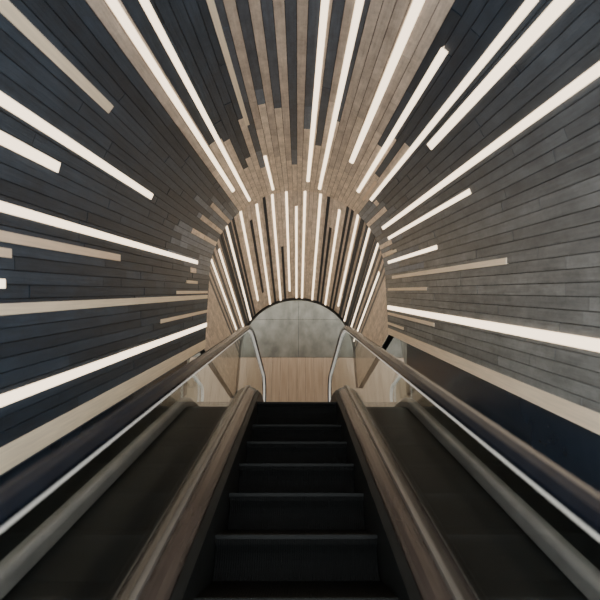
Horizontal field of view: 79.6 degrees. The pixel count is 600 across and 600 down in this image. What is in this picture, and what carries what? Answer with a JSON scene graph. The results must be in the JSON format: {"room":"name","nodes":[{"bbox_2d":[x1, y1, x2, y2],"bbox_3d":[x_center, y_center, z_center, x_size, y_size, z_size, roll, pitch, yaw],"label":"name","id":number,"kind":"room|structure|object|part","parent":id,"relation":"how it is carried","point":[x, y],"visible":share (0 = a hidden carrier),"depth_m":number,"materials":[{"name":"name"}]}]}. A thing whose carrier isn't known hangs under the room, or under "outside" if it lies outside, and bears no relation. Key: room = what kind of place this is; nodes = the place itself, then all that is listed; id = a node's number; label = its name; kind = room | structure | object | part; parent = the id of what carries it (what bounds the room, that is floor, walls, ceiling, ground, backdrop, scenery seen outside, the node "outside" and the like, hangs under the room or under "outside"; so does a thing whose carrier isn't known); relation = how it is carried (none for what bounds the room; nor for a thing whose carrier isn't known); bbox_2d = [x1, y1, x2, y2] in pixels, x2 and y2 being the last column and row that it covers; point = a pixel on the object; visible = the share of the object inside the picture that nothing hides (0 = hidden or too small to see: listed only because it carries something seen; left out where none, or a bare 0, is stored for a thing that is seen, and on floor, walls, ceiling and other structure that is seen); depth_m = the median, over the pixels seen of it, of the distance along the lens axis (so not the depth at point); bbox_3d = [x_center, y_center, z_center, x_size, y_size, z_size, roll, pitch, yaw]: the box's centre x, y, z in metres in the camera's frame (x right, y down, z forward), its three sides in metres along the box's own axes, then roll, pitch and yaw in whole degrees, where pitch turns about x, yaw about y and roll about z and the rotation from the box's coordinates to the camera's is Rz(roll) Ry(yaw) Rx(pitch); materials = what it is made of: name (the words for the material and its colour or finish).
{"room":"escalator tunnel","nodes":[
{"label":"escalator tunnel","id":0,"kind":"room"},
{"bbox_2d":[0,360,186,486],"bbox_3d":[-2.014,1.432,2.422,0.120,4.454,7.075,0,-29,0],"label":"wall","id":1,"kind":"structure","parent":0,"point":[181,392],"depth_m":3.42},
{"bbox_2d":[185,300,408,406],"bbox_3d":[-0.106,2.388,13.171,7.800,6.397,0.280,0,-29,0],"label":"wall","id":2,"kind":"structure","parent":0,"point":[297,339],"depth_m":13.03,"materials":[{"name":"wood"}]},
{"bbox_2d":[0,0,599,396],"bbox_3d":[-0.041,0.058,5.607,4.100,7.339,12.355,0,-29,0],"label":"wall panels","id":3,"kind":"object","parent":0,"point":[388,340],"visible":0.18,"depth_m":3.39,"materials":[{"name":"grey wood"}]},
{"bbox_2d":[230,297,362,397],"bbox_3d":[-0.093,1.407,11.952,4.120,3.660,0.080,0,-29,0],"label":"trim","id":4,"kind":"structure","parent":3,"relation":"attached to","point":[291,298],"depth_m":12.22,"materials":[{"name":"black metal"}]},
{"bbox_2d":[0,0,599,476],"bbox_3d":[-0.042,0.134,5.605,3.830,7.204,12.288,0,-29,0],"label":"lining","id":5,"kind":"object","parent":3,"relation":"attached to","point":[574,384],"visible":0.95,"depth_m":3.28,"materials":[{"name":"beige wood"}]},
{"bbox_2d":[0,0,599,406],"bbox_3d":[-0.042,-0.037,5.700,3.830,6.813,12.283,0,-29,0],"label":"light strips","id":6,"kind":"object","parent":5,"relation":"attached to","point":[556,7],"visible":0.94,"depth_m":3.19,"materials":[{"name":"white plastic"}]},
{"bbox_2d":[0,0,599,474],"bbox_3d":[-0.042,0.158,5.623,3.830,7.146,12.232,0,-29,0],"label":"batten","id":7,"kind":"object","parent":5,"relation":"attached to","point":[13,453],"visible":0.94,"depth_m":3.27,"materials":[{"name":"beige wood"}]},
{"bbox_2d":[401,341,406,363],"bbox_3d":[3.926,0.658,9.785,0.200,6.597,7.850,0,-29,0],"label":"wall","id":8,"kind":"structure","parent":0,"point":[403,344],"depth_m":13.08,"materials":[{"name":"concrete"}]},
{"bbox_2d":[406,343,599,493],"bbox_3d":[1.967,1.292,2.447,0.120,4.723,7.230,0,-29,0],"label":"wall","id":9,"kind":"structure","parent":0,"point":[574,448],"depth_m":3.11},
{"bbox_3d":[-0.076,3.523,8.415,7.800,0.255,7.250,0,-29,0],"label":"floor","id":10,"kind":"structure","parent":0,"visible":0},
{"bbox_2d":[0,326,599,599],"bbox_3d":[-0.022,1.733,2.103,1.630,5.363,9.613,0,-29,0],"label":"escalator","id":11,"kind":"object","parent":10,"relation":"on","point":[281,500],"visible":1,"depth_m":2.20,"materials":[{"name":"metal"}]},
{"bbox_2d":[0,375,226,599],"bbox_3d":[-1.397,1.767,1.972,1.110,4.313,8.822,0,-29,0],"label":"balustrade","id":12,"kind":"object","parent":11,"relation":"attached to","point":[81,540],"visible":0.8,"depth_m":2.45,"materials":[{"name":"black metal"}]},
{"bbox_3d":[-1.527,1.288,1.563,0.040,3.863,7.648,0,-29,0],"label":"rail","id":13,"kind":"part","parent":12,"relation":"part of","materials":[{"name":"silver metal"}]},
{"bbox_3d":[-0.692,1.118,2.431,0.084,3.969,9.613,0,-29,0],"label":"handrail","id":14,"kind":"part","parent":11,"relation":"part of","materials":[{"name":"metal"}]},
{"bbox_3d":[0.648,1.124,2.441,0.084,3.969,9.613,0,-29,0],"label":"handrail","id":15,"kind":"part","parent":11,"relation":"part of","materials":[{"name":"metal"}]},
{"bbox_2d":[366,375,599,599],"bbox_3d":[1.353,1.778,1.992,1.110,4.313,8.822,0,-29,0],"label":"balustrade","id":16,"kind":"object","parent":11,"relation":"attached to","point":[510,541],"visible":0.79,"depth_m":2.44,"materials":[{"name":"black metal"}]},
{"bbox_3d":[1.493,1.300,1.585,0.040,3.863,7.648,0,-29,0],"label":"rail","id":17,"kind":"part","parent":16,"relation":"part of","materials":[{"name":"silver metal"}]}
]}

